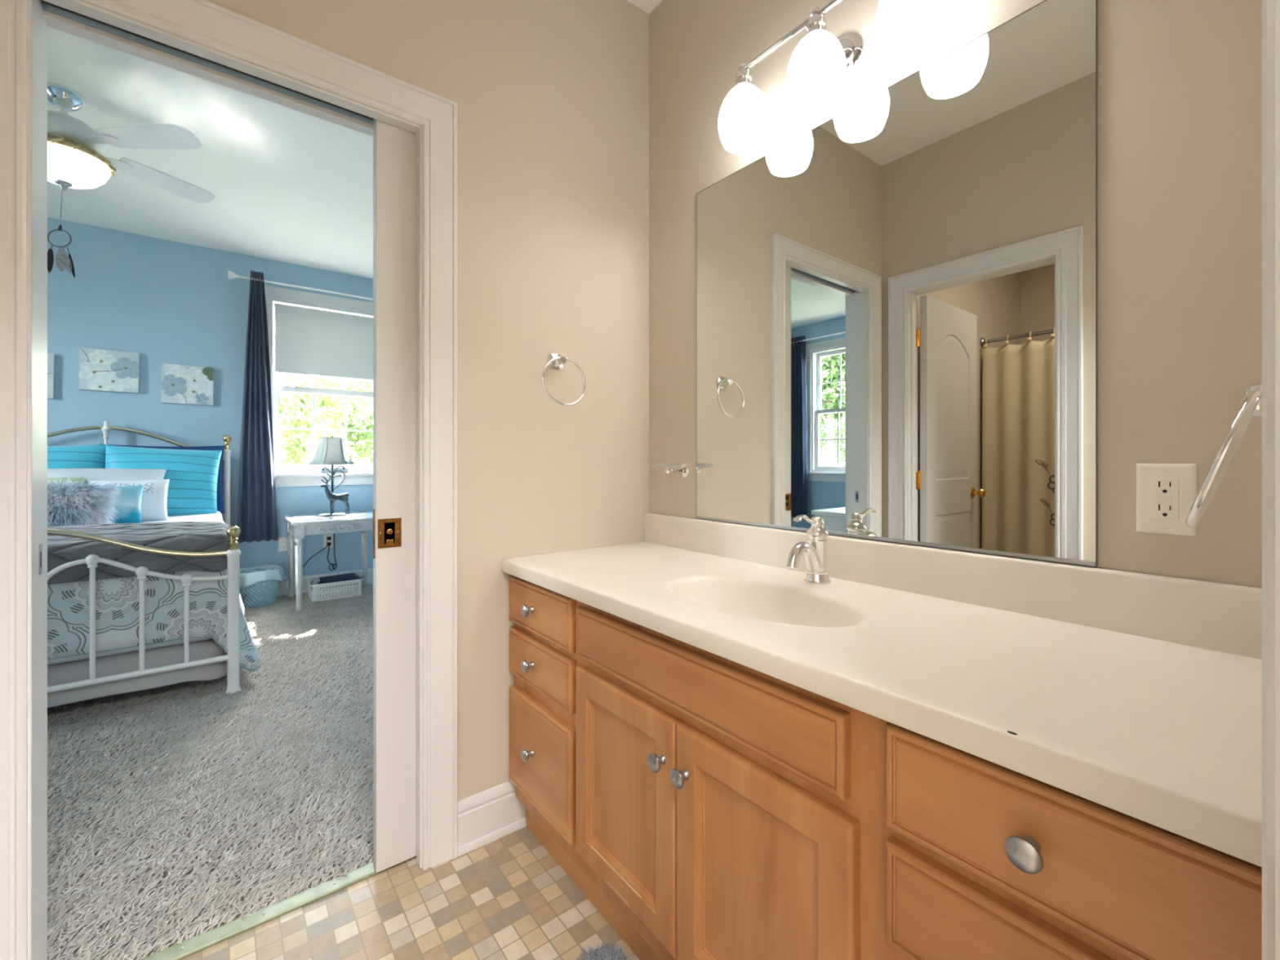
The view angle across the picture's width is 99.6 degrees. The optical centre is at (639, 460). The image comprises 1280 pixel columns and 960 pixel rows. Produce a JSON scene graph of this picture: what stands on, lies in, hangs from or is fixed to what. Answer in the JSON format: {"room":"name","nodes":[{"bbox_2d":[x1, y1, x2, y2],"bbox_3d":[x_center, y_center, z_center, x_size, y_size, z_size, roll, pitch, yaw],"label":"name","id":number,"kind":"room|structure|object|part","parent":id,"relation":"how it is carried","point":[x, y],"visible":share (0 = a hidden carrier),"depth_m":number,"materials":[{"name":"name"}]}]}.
{"room":"bathroom","nodes":[
{"label":"bathroom","id":0,"kind":"room"},
{"bbox_2d":[47,217,373,577],"bbox_3d":[-3.695,-0.250,3.791,5.220,2.690,0.120,0,0,-38],"label":"wall","id":1,"kind":"structure","parent":0,"point":[162,300],"depth_m":3.93,"materials":[{"name":"blue paint"}]},
{"bbox_2d":[47,353,55,399],"bbox_3d":[-3.977,-0.552,3.469,0.300,0.295,0.038,1,0,-38],"label":"picture","id":2,"kind":"object","parent":1,"relation":"attached to","point":[51,357],"visible":0.16,"depth_m":3.54,"materials":[{"name":"white plant"}]},
{"bbox_2d":[78,346,139,393],"bbox_3d":[-3.651,-0.615,3.724,0.297,0.285,0.038,1,0,-38],"label":"picture","id":3,"kind":"object","parent":1,"relation":"attached to","point":[100,370],"visible":1,"depth_m":3.71,"materials":[{"name":"white plant"}]},
{"bbox_2d":[160,362,213,405],"bbox_3d":[-3.326,-0.554,3.979,0.296,0.286,0.038,1,0,-38],"label":"picture","id":4,"kind":"object","parent":1,"relation":"attached to","point":[180,384],"visible":1,"depth_m":3.97,"materials":[{"name":"white plant"}]},
{"bbox_2d":[278,537,287,551],"bbox_3d":[-2.870,0.680,4.356,0.071,0.115,0.008,0,0,-38],"label":"wall outlet","id":5,"kind":"object","parent":1,"relation":"attached to","point":[282,541],"visible":0.96,"depth_m":4.35,"materials":[{"name":"white plastic"}]},
{"bbox_2d":[281,540,286,548],"bbox_3d":[-2.869,0.680,4.354,0.033,0.067,0.003,0,0,-38],"label":"receptacle","id":6,"kind":"object","parent":5,"relation":"attached to","point":[283,542],"depth_m":4.35,"materials":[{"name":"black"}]},
{"bbox_2d":[227,270,373,300],"bbox_3d":[-2.569,-1.392,4.515,1.391,0.068,0.128,0,0,-38],"label":"curtain rod","id":7,"kind":"object","parent":1,"relation":"attached to","point":[231,275],"visible":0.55,"depth_m":4.30,"materials":[{"name":"white metal"}]},
{"bbox_2d":[235,270,278,542],"bbox_3d":[-2.953,-0.408,4.175,0.273,2.083,0.067,0,0,-38],"label":"curtain","id":8,"kind":"object","parent":7,"relation":"hanging from","point":[256,510],"visible":1,"depth_m":4.17,"materials":[{"name":"blue fabric"}]},
{"bbox_2d":[285,533,337,580],"bbox_3d":[-2.700,0.759,4.449,0.363,0.417,0.060,0,0,-38],"label":"power cord","id":9,"kind":"object","parent":1,"relation":"attached to","point":[328,544],"visible":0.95,"depth_m":4.52,"materials":[{"name":"black plastic"}]},
{"bbox_2d":[264,284,373,487],"bbox_3d":[-2.629,-0.583,4.591,1.075,1.596,0.175,0,0,-38],"label":"window","id":10,"kind":"structure","parent":1,"relation":"in","point":[357,474],"depth_m":4.48,"materials":[{"name":"white paint"}]},
{"bbox_3d":[-2.603,-0.635,4.558,1.035,1.491,0.020,0,0,-38],"label":"casing","id":11,"kind":"part","parent":10,"relation":"part of","materials":[{"name":"white paint"}]},
{"bbox_3d":[-2.667,-0.914,4.639,0.811,0.719,0.034,0,0,-38],"label":"sash","id":12,"kind":"part","parent":10,"relation":"part of","materials":[{"name":"white paint"}]},
{"bbox_3d":[-2.643,-0.255,4.609,0.811,0.694,0.034,0,0,-38],"label":"sash","id":13,"kind":"part","parent":10,"relation":"part of","materials":[{"name":"white paint"}]},
{"bbox_2d":[274,302,373,380],"bbox_3d":[-2.622,-0.983,4.582,0.795,0.556,0.034,0,0,-38],"label":"roller shade","id":14,"kind":"object","parent":10,"relation":"attached to","point":[308,341],"visible":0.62,"depth_m":4.54,"materials":[{"name":"white fabric"}]},
{"bbox_3d":[-2.602,0.123,4.556,1.075,0.025,0.085,0,0,-38],"label":"sill","id":15,"kind":"part","parent":10,"relation":"part of","materials":[{"name":"white paint"}]},
{"bbox_2d":[320,467,348,473],"bbox_3d":[-2.586,0.087,4.572,0.200,0.044,0.080,0,0,-38],"label":"flat box","id":16,"kind":"object","parent":10,"relation":"on","point":[346,469],"visible":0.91,"depth_m":4.54,"materials":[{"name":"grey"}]},
{"bbox_2d":[277,568,373,595],"bbox_3d":[-3.652,1.024,3.736,4.980,0.142,0.020,0,0,-38],"label":"baseboard","id":17,"kind":"structure","parent":1,"relation":"attached to","point":[282,589],"depth_m":4.46,"materials":[{"name":"white paint"}]},
{"bbox_2d":[323,533,333,547],"bbox_3d":[-2.621,0.680,4.551,0.071,0.115,0.008,0,0,-38],"label":"wall outlet","id":18,"kind":"object","parent":1,"relation":"attached to","point":[325,535],"visible":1,"depth_m":4.54,"materials":[{"name":"white plastic"}]},
{"bbox_2d":[47,585,639,959],"bbox_3d":[-1.506,1.155,0.997,5.220,0.120,7.220,0,0,-38],"label":"floor","id":19,"kind":"structure","parent":0,"point":[507,897],"depth_m":1.31,"materials":[{"name":"tile"}]},
{"bbox_2d":[47,421,241,695],"bbox_3d":[-3.024,0.415,2.905,1.366,1.361,1.996,0,0,-38],"label":"bed","id":20,"kind":"object","parent":19,"relation":"on","point":[233,554],"visible":0.7,"depth_m":2.43,"materials":[{"name":"white metal"}]},
{"bbox_2d":[47,637,209,665],"bbox_3d":[-3.034,0.648,2.918,1.210,0.415,1.832,0,0,-38],"label":"mattress","id":21,"kind":"object","parent":20,"relation":"on","point":[191,639],"visible":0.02,"depth_m":2.37,"materials":[{"name":"white"}]},
{"bbox_2d":[47,520,262,671],"bbox_3d":[-2.848,0.699,2.677,1.535,0.660,1.381,0,0,-38],"label":"duvet","id":22,"kind":"object","parent":21,"relation":"on","point":[117,599],"visible":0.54,"depth_m":2.35,"materials":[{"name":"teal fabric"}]},
{"bbox_2d":[47,521,240,584],"bbox_3d":[-2.622,0.421,2.396,1.361,0.204,0.646,0,0,-38],"label":"throw blanket","id":23,"kind":"object","parent":22,"relation":"on","point":[197,536],"visible":0.51,"depth_m":2.41,"materials":[{"name":"grey fabric"}]},
{"bbox_2d":[141,511,222,522],"bbox_3d":[-3.173,0.404,3.095,1.244,0.073,1.220,0,0,-38],"label":"sheet","id":24,"kind":"object","parent":21,"relation":"on","point":[217,517],"visible":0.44,"depth_m":3.43,"materials":[{"name":"white fabric"}]},
{"bbox_2d":[47,477,85,484],"bbox_3d":[-3.441,0.230,3.013,0.480,0.256,0.198,0,0,-38],"label":"pillow","id":25,"kind":"object","parent":24,"relation":"on","point":[49,479],"visible":0.12,"depth_m":3.14,"materials":[{"name":"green fabric"}]},
{"bbox_2d":[47,444,108,468],"bbox_3d":[-3.683,0.140,3.305,0.632,0.490,0.232,0,0,-40],"label":"pillow","id":26,"kind":"object","parent":24,"relation":"on","point":[84,456],"visible":0.19,"depth_m":3.41,"materials":[{"name":"blue fabric"}]},
{"bbox_2d":[47,478,122,526],"bbox_3d":[-3.120,0.263,2.828,0.615,0.350,0.376,0,0,-39],"label":"cushion","id":27,"kind":"object","parent":24,"relation":"on","point":[68,504],"visible":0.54,"depth_m":2.86,"materials":[{"name":"grey fur"}]},
{"bbox_2d":[47,468,166,485],"bbox_3d":[-3.322,0.190,3.283,0.665,0.279,0.251,0,0,-35],"label":"pillow","id":28,"kind":"object","parent":24,"relation":"on","point":[97,474],"visible":0.3,"depth_m":3.32,"materials":[{"name":"white fabric"}]},
{"bbox_2d":[108,484,143,524],"bbox_3d":[-3.033,0.260,3.091,0.280,0.221,0.142,0,0,-38],"label":"cushion","id":29,"kind":"object","parent":24,"relation":"on","point":[130,512],"visible":0.39,"depth_m":3.12,"materials":[{"name":"blue fabric"}]},
{"bbox_2d":[88,479,169,521],"bbox_3d":[-3.051,0.247,3.229,0.360,0.256,0.158,0,0,-38],"label":"cushion","id":30,"kind":"object","parent":24,"relation":"on","point":[154,494],"visible":0.52,"depth_m":3.26,"materials":[{"name":"white fabric"}]},
{"bbox_2d":[99,444,225,513],"bbox_3d":[-3.307,0.140,3.765,0.660,0.495,0.118,0,0,-38],"label":"pillow","id":31,"kind":"object","parent":24,"relation":"on","point":[220,503],"visible":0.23,"depth_m":3.92,"materials":[{"name":"blue fabric"}]},
{"bbox_2d":[105,444,222,515],"bbox_3d":[-3.193,0.150,3.621,0.601,0.499,0.257,0,0,-31],"label":"pillow","id":32,"kind":"object","parent":24,"relation":"on","point":[193,474],"visible":0.63,"depth_m":3.62,"materials":[{"name":"blue fabric"}]},
{"bbox_3d":[-3.620,-0.105,3.666,1.308,0.254,0.025,0,0,-38],"label":"head rail","id":33,"kind":"part","parent":20,"relation":"part of","materials":[{"name":"beige metal"}]},
{"bbox_2d":[47,638,226,707],"bbox_3d":[-3.021,0.938,2.902,1.280,0.195,1.876,0,0,-38],"label":"bed skirt","id":34,"kind":"object","parent":20,"relation":"hanging from","point":[107,665],"visible":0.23,"depth_m":2.38,"materials":[{"name":"grey fabric"}]},
{"bbox_3d":[-2.427,0.358,2.144,1.296,0.178,0.026,0,0,-38],"label":"rail","id":35,"kind":"part","parent":20,"relation":"part of","materials":[{"name":"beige metal"}]},
{"bbox_3d":[-2.427,0.483,2.144,1.296,0.152,0.021,0,0,-38],"label":"arched rail","id":36,"kind":"part","parent":20,"relation":"part of","materials":[{"name":"white metal"}]},
{"bbox_3d":[-2.427,0.925,2.144,1.304,0.027,0.027,0,0,-38],"label":"rail","id":37,"kind":"part","parent":20,"relation":"part of","materials":[{"name":"white metal"}]},
{"bbox_3d":[-3.107,0.508,4.068,0.062,1.174,0.062,0,0,-38],"label":"head post","id":38,"kind":"part","parent":20,"relation":"part of","materials":[{"name":"white metal"}]},
{"bbox_3d":[-1.914,0.758,2.546,0.062,0.674,0.062,0,0,-38],"label":"foot post","id":39,"kind":"part","parent":20,"relation":"part of","materials":[{"name":"white metal"}]},
{"bbox_2d":[47,583,373,959],"bbox_3d":[-1.911,1.087,2.826,3.313,0.020,3.659,0,0,-38],"label":"carpet","id":40,"kind":"structure","parent":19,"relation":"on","point":[98,944],"depth_m":1.79,"materials":[{"name":"grey carpet"}]},
{"bbox_2d":[240,564,288,608],"bbox_3d":[-2.880,0.953,4.089,0.359,0.274,0.331,0,0,-44],"label":"laundry basket","id":41,"kind":"object","parent":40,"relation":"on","point":[259,585],"visible":0.82,"depth_m":4.00,"materials":[{"name":"blue wicker"}]},
{"bbox_2d":[282,511,373,611],"bbox_3d":[-2.407,0.768,4.264,0.640,0.655,0.615,0,0,-38],"label":"console table","id":42,"kind":"object","parent":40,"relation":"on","point":[358,521],"visible":0.86,"depth_m":4.07,"materials":[{"name":"white wood"}]},
{"bbox_3d":[-2.772,0.779,4.299,0.062,0.633,0.062,0,0,-38],"label":"leg","id":43,"kind":"part","parent":42,"relation":"part of","materials":[{"name":"white wood"}]},
{"bbox_3d":[-2.460,0.779,3.901,0.062,0.633,0.062,0,0,-38],"label":"leg","id":44,"kind":"part","parent":42,"relation":"part of","materials":[{"name":"white wood"}]},
{"bbox_2d":[293,515,315,519],"bbox_3d":[-2.557,0.437,4.118,0.135,0.006,0.090,0,0,-38],"label":"notepad","id":45,"kind":"object","parent":42,"relation":"on","point":[308,517],"visible":1,"depth_m":4.11,"materials":[{"name":"grey paper"}]},
{"bbox_2d":[309,435,354,516],"bbox_3d":[-2.432,0.122,4.273,0.321,0.636,0.296,0,0,22],"label":"table lamp","id":46,"kind":"object","parent":42,"relation":"on","point":[332,451],"visible":1,"depth_m":4.21,"materials":[{"name":"fabric"}]},
{"bbox_3d":[-2.432,-0.070,4.273,0.321,0.214,0.296,0,0,-38],"label":"shade trim","id":47,"kind":"part","parent":46,"relation":"part of","materials":[{"name":"grey fabric"}]},
{"bbox_3d":[-2.432,-0.069,4.273,0.315,0.211,0.290,0,0,-38],"label":"lamp shade","id":48,"kind":"part","parent":46,"relation":"part of","materials":[{"name":"grey fabric"}]},
{"bbox_3d":[-2.432,0.204,4.273,0.017,0.437,0.017,0,0,-38],"label":"post","id":49,"kind":"part","parent":46,"relation":"part of","materials":[{"name":"metal"}]},
{"bbox_3d":[-2.354,0.779,4.626,0.062,0.633,0.062,0,0,-38],"label":"leg","id":50,"kind":"part","parent":42,"relation":"part of","materials":[{"name":"white wood"}]},
{"bbox_2d":[306,573,364,602],"bbox_3d":[-2.441,1.024,4.327,0.372,0.139,0.245,0,0,-38],"label":"storage basket","id":51,"kind":"object","parent":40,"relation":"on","point":[315,593],"visible":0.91,"depth_m":4.24,"materials":[{"name":"white plastic"}]},
{"bbox_2d":[310,577,319,590],"bbox_3d":[-2.542,0.968,4.230,0.064,0.097,0.132,0,0,-38],"label":"plastic bag","id":52,"kind":"object","parent":51,"relation":"in","point":[315,580],"visible":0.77,"depth_m":4.21,"materials":[{"name":"grey"}]},
{"bbox_2d":[317,573,359,590],"bbox_3d":[-2.419,0.973,4.343,0.270,0.080,0.195,0,0,-38],"label":"folder","id":53,"kind":"object","parent":51,"relation":"in","point":[349,576],"visible":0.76,"depth_m":4.31,"materials":[{"name":"blue fabric"}]},
{"bbox_2d":[140,857,413,959],"bbox_3d":[-0.912,1.092,1.290,0.702,0.010,0.045,0,0,-38],"label":"threshold strip","id":54,"kind":"object","parent":19,"relation":"on","point":[198,943],"visible":0.73,"depth_m":1.29,"materials":[{"name":"green metal"}]},
{"bbox_2d":[556,936,631,959],"bbox_3d":[-0.100,1.078,0.700,0.739,0.033,0.817,0,0,-38],"label":"bath rug","id":55,"kind":"object","parent":19,"relation":"on","point":[611,952],"visible":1,"depth_m":1.17,"materials":[{"name":"grey fabric"}]},
{"bbox_2d":[510,575,1262,959],"bbox_3d":[0.270,0.711,1.169,0.568,0.768,1.496,0,0,-38],"label":"vanity cabinet","id":56,"kind":"object","parent":19,"relation":"on","point":[708,806],"visible":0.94,"depth_m":0.81,"materials":[{"name":"brown wood"}]},
{"bbox_3d":[-0.306,0.799,1.467,0.029,0.034,0.034,0,0,-38],"label":"knob","id":57,"kind":"part","parent":56,"relation":"part of","materials":[{"name":"silver metal"}]},
{"bbox_3d":[-0.306,0.559,1.467,0.029,0.034,0.034,0,0,-38],"label":"knob","id":58,"kind":"part","parent":56,"relation":"part of","materials":[{"name":"silver metal"}]},
{"bbox_3d":[-0.306,0.408,1.467,0.029,0.034,0.034,0,0,-38],"label":"knob","id":59,"kind":"part","parent":56,"relation":"part of","materials":[{"name":"silver metal"}]},
{"bbox_3d":[-0.272,0.804,1.462,0.020,0.278,0.346,0,0,-38],"label":"drawer","id":60,"kind":"part","parent":56,"relation":"part of","materials":[{"name":"brown wood"}]},
{"bbox_3d":[-0.272,0.559,1.462,0.020,0.131,0.346,0,0,-38],"label":"drawer","id":61,"kind":"part","parent":56,"relation":"part of","materials":[{"name":"brown wood"}]},
{"bbox_3d":[-0.272,0.408,1.462,0.020,0.133,0.346,0,0,-38],"label":"drawer","id":62,"kind":"part","parent":56,"relation":"part of","materials":[{"name":"brown wood"}]},
{"bbox_3d":[0.111,1.045,1.044,0.002,0.100,1.494,0,0,-38],"label":"toe panel","id":63,"kind":"part","parent":56,"relation":"part of","materials":[{"name":"brown wood"}]},
{"bbox_3d":[-0.039,0.720,1.165,0.020,0.447,0.358,0,0,-38],"label":"door","id":64,"kind":"part","parent":56,"relation":"part of","materials":[{"name":"brown wood"}]},
{"bbox_3d":[0.032,0.577,1.035,0.029,0.034,0.034,0,0,-38],"label":"knob","id":65,"kind":"part","parent":56,"relation":"part of","materials":[{"name":"silver metal"}]},
{"bbox_3d":[0.072,0.577,0.983,0.029,0.034,0.034,0,0,-38],"label":"knob","id":66,"kind":"part","parent":56,"relation":"part of","materials":[{"name":"silver metal"}]},
{"bbox_3d":[0.069,0.413,1.028,0.020,0.119,0.707,0,0,-38],"label":"false drawer","id":67,"kind":"part","parent":56,"relation":"part of","materials":[{"name":"brown wood"}]},
{"bbox_3d":[0.184,0.720,0.880,0.020,0.447,0.360,0,0,-38],"label":"door","id":68,"kind":"part","parent":56,"relation":"part of","materials":[{"name":"brown wood"}]},
{"bbox_2d":[501,512,1262,866],"bbox_3d":[0.273,0.299,1.171,0.557,0.220,1.496,0,0,-38],"label":"countertop","id":69,"kind":"structure","parent":56,"relation":"on","point":[1138,695],"depth_m":0.82,"materials":[{"name":"stone"}]},
{"bbox_2d":[785,515,831,584],"bbox_3d":[0.391,0.208,1.263,0.144,0.163,0.062,0,0,-38],"label":"faucet","id":70,"kind":"object","parent":69,"relation":"on","point":[815,551],"visible":1,"depth_m":1.27,"materials":[{"name":"silver metal"}]},
{"bbox_3d":[0.385,0.229,1.258,0.124,0.081,0.041,0,0,-38],"label":"spout","id":71,"kind":"part","parent":70,"relation":"part of","materials":[{"name":"silver metal"}]},
{"bbox_3d":[0.387,0.138,1.260,0.075,0.023,0.023,0,0,-38],"label":"lever","id":72,"kind":"part","parent":70,"relation":"part of","materials":[{"name":"silver metal"}]},
{"bbox_3d":[0.428,0.559,0.569,0.020,0.131,0.342,0,0,-38],"label":"drawer","id":73,"kind":"part","parent":56,"relation":"part of","materials":[{"name":"brown wood"}]},
{"bbox_3d":[0.402,0.408,0.563,0.029,0.034,0.034,0,0,-38],"label":"knob","id":74,"kind":"part","parent":56,"relation":"part of","materials":[{"name":"silver metal"}]},
{"bbox_3d":[0.428,0.408,0.569,0.020,0.133,0.342,0,0,-38],"label":"drawer","id":75,"kind":"part","parent":56,"relation":"part of","materials":[{"name":"brown wood"}]},
{"bbox_2d":[40,0,648,800],"bbox_3d":[-1.414,-0.250,0.879,5.220,2.690,0.120,0,0,-38],"label":"wall","id":76,"kind":"structure","parent":0,"point":[552,96],"depth_m":1.64,"materials":[{"name":"beige paint"}]},
{"bbox_2d":[38,543,42,575],"bbox_3d":[-1.177,0.195,1.062,0.002,0.060,0.020,0,0,-38],"label":"strike plate","id":77,"kind":"object","parent":76,"relation":"attached to","point":[40,546],"visible":1,"depth_m":1.06,"materials":[{"name":"silver metal"}]},
{"bbox_2d":[41,0,373,119],"bbox_3d":[-0.903,-0.921,1.279,0.702,0.018,0.040,0,0,-38],"label":"trim","id":78,"kind":"structure","parent":76,"relation":"attached to","point":[43,2],"depth_m":1.22,"materials":[{"name":"grey"}]},
{"bbox_2d":[48,26,372,136],"bbox_3d":[-0.946,0.055,1.334,0.892,2.080,0.020,0,0,-38],"label":"trim","id":79,"kind":"structure","parent":76,"relation":"attached to","point":[48,26],"depth_m":1.26,"materials":[{"name":"white paint"}]},
{"bbox_2d":[27,0,422,959],"bbox_3d":[-0.903,0.096,1.278,0.728,1.998,0.123,0,0,-38],"label":"trim","id":80,"kind":"structure","parent":76,"relation":"attached to","point":[38,19],"depth_m":1.07,"materials":[{"name":"white paint"}]},
{"bbox_2d":[0,0,457,959],"bbox_3d":[-0.865,0.055,1.219,0.907,2.080,0.020,0,0,-38],"label":"trim","id":81,"kind":"structure","parent":76,"relation":"attached to","point":[204,23],"depth_m":1.24,"materials":[{"name":"white paint"}]},
{"bbox_2d":[373,118,416,872],"bbox_3d":[-0.418,0.088,1.653,0.728,1.991,0.044,0,0,-38],"label":"door","id":82,"kind":"structure","parent":76,"relation":"in","point":[394,487],"depth_m":1.44,"materials":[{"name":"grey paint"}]},
{"bbox_3d":[-0.703,0.195,1.430,0.003,0.130,0.013,0,0,-38],"label":"edge pull","id":83,"kind":"part","parent":82,"relation":"part of","materials":[{"name":"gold metal"}]},
{"bbox_3d":[-0.665,0.194,1.436,0.058,0.077,0.004,0,0,-38],"label":"plate","id":84,"kind":"part","parent":82,"relation":"part of","materials":[{"name":"gold metal"}]},
{"bbox_2d":[457,780,526,856],"bbox_3d":[-0.426,1.024,1.563,0.209,0.142,0.020,0,0,-38],"label":"baseboard","id":85,"kind":"structure","parent":76,"relation":"attached to","point":[484,817],"depth_m":1.55,"materials":[{"name":"white paint"}]},
{"bbox_2d":[541,353,586,406],"bbox_3d":[-0.245,-0.249,1.674,0.154,0.169,0.068,0,0,-38],"label":"towel ring","id":86,"kind":"object","parent":76,"relation":"attached to","point":[555,362],"visible":1,"depth_m":1.67,"materials":[{"name":"silver metal"}]},
{"bbox_2d":[47,0,662,279],"bbox_3d":[-1.506,-1.645,0.997,5.220,0.100,7.220,0,0,-38],"label":"ceiling","id":87,"kind":"structure","parent":0,"point":[289,185],"depth_m":2.99,"materials":[{"name":"white paint"}]},
{"bbox_2d":[47,81,214,225],"bbox_3d":[-2.540,-1.306,2.335,1.109,0.578,1.135,0,0,-38],"label":"ceiling fan","id":88,"kind":"object","parent":87,"relation":"hanging from","point":[75,160],"visible":0.69,"depth_m":2.33,"materials":[{"name":"silver metal"}]},
{"bbox_2d":[47,224,75,278],"bbox_3d":[-2.512,-0.907,2.342,0.089,0.225,0.025,0,0,-25],"label":"catcher","id":89,"kind":"object","parent":88,"relation":"hanging from","point":[63,260],"visible":0.98,"depth_m":2.34,"materials":[{"name":"grey leather"}]},
{"bbox_3d":[-2.510,-1.095,2.345,0.010,0.156,0.004,0,0,-38],"label":"pull chain","id":90,"kind":"part","parent":88,"relation":"part of","materials":[{"name":"silver metal"}]},
{"bbox_3d":[-2.116,-1.393,2.336,0.407,0.033,0.132,0,0,2],"label":"blade","id":91,"kind":"part","parent":88,"relation":"part of","materials":[{"name":"white wood"}]},
{"bbox_3d":[-2.372,-1.393,2.714,0.132,0.033,0.407,0,0,20],"label":"blade","id":92,"kind":"part","parent":88,"relation":"part of","materials":[{"name":"white"}]},
{"bbox_2d":[648,0,1262,587],"bbox_3d":[0.569,-0.250,1.349,0.120,2.690,1.655,0,0,-38],"label":"wall","id":93,"kind":"structure","parent":0,"point":[1180,82],"depth_m":0.91,"materials":[{"name":"beige paint"}]},
{"bbox_2d":[649,463,689,477],"bbox_3d":[0.092,0.035,1.745,0.143,0.048,0.081,0,0,-38],"label":"soap dish","id":94,"kind":"object","parent":93,"relation":"attached to","point":[683,470],"visible":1,"depth_m":1.74,"materials":[{"name":"silver metal"}]},
{"bbox_3d":[0.081,0.019,1.736,0.113,0.016,0.081,0,0,-38],"label":"dish","id":95,"kind":"part","parent":94,"relation":"part of","materials":[{"name":"white"}]},
{"bbox_2d":[718,0,950,154],"bbox_3d":[0.430,-0.956,1.288,0.172,0.208,0.581,0,0,-38],"label":"vanity light","id":96,"kind":"object","parent":93,"relation":"attached to","point":[820,66],"visible":1,"depth_m":1.25,"materials":[{"name":"white glass"}]},
{"bbox_3d":[0.278,-0.925,1.452,0.135,0.146,0.135,0,0,-38],"label":"lamp shade","id":97,"kind":"part","parent":96,"relation":"part of","materials":[{"name":"white glass"}]},
{"bbox_3d":[0.415,-0.925,1.276,0.135,0.146,0.135,0,0,-38],"label":"lamp shade","id":98,"kind":"part","parent":96,"relation":"part of","materials":[{"name":"white glass"}]},
{"bbox_3d":[0.553,-0.925,1.101,0.135,0.146,0.135,0,0,-38],"label":"lamp shade","id":99,"kind":"part","parent":96,"relation":"part of","materials":[{"name":"white glass"}]},
{"bbox_2d":[695,0,1097,568],"bbox_3d":[0.491,-0.333,1.342,0.009,1.044,1.004,0,0,-38],"label":"wall mirror","id":100,"kind":"object","parent":93,"relation":"attached to","point":[897,300],"visible":1,"depth_m":1.18,"materials":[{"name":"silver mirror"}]},
{"bbox_2d":[644,512,1262,659],"bbox_3d":[0.485,0.240,1.337,0.019,0.101,1.496,0,0,-38],"label":"backsplash","id":101,"kind":"structure","parent":93,"relation":"attached to","point":[1227,618],"depth_m":1.01,"materials":[{"name":"stone"}]},
{"bbox_2d":[1136,463,1196,536],"bbox_3d":[0.854,0.063,0.879,0.009,0.115,0.071,0,0,-38],"label":"wall outlet","id":102,"kind":"object","parent":93,"relation":"attached to","point":[1166,493],"visible":0.99,"depth_m":0.88,"materials":[{"name":"white plastic"}]},
{"bbox_2d":[1151,478,1179,519],"bbox_3d":[0.852,0.063,0.878,0.003,0.067,0.033,0,0,-38],"label":"receptacle","id":103,"kind":"object","parent":102,"relation":"attached to","point":[1165,492],"depth_m":0.88,"materials":[{"name":"white plastic"}]},
{"bbox_3d":[0.351,-0.250,0.203,1.635,2.690,0.120,0,0,-38],"label":"wall","id":104,"kind":"structure","parent":0,"visible":0},
{"bbox_2d":[1185,382,1262,527],"bbox_3d":[0.544,-0.011,0.479,0.131,0.148,0.085,0,0,-38],"label":"towel ring","id":105,"kind":"object","parent":104,"relation":"attached to","point":[1251,406],"visible":0.95,"depth_m":0.46,"materials":[{"name":"silver metal"}]},
{"bbox_2d":[1262,0,1279,959],"bbox_3d":[0.018,0.055,0.032,0.890,2.080,0.020,0,0,-38],"label":"trim","id":106,"kind":"structure","parent":104,"relation":"attached to","point":[1270,8],"depth_m":0.30,"materials":[{"name":"white paint"}]},
{"label":"outside","id":107,"kind":"structure","parent":0,"visible":0},
{"bbox_3d":[-10.070,1.755,6.724,130.000,0.120,100.000,0,0,-38],"label":"ground","id":108,"kind":"structure","parent":107,"visible":0},
{"bbox_2d":[278,372,373,465],"bbox_3d":[-7.713,-0.878,12.390,3.110,5.255,3.029,0,0,-38],"label":"tree","id":109,"kind":"object","parent":108,"relation":"on","point":[298,445],"visible":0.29,"depth_m":12.07,"materials":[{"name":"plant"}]},
{"bbox_2d":[279,373,373,464],"bbox_3d":[-9.623,-1.864,17.882,4.029,7.230,4.329,0,0,-38],"label":"tree","id":110,"kind":"object","parent":108,"relation":"on","point":[363,450],"visible":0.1,"depth_m":17.69,"materials":[{"name":"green plant"}]}
]}

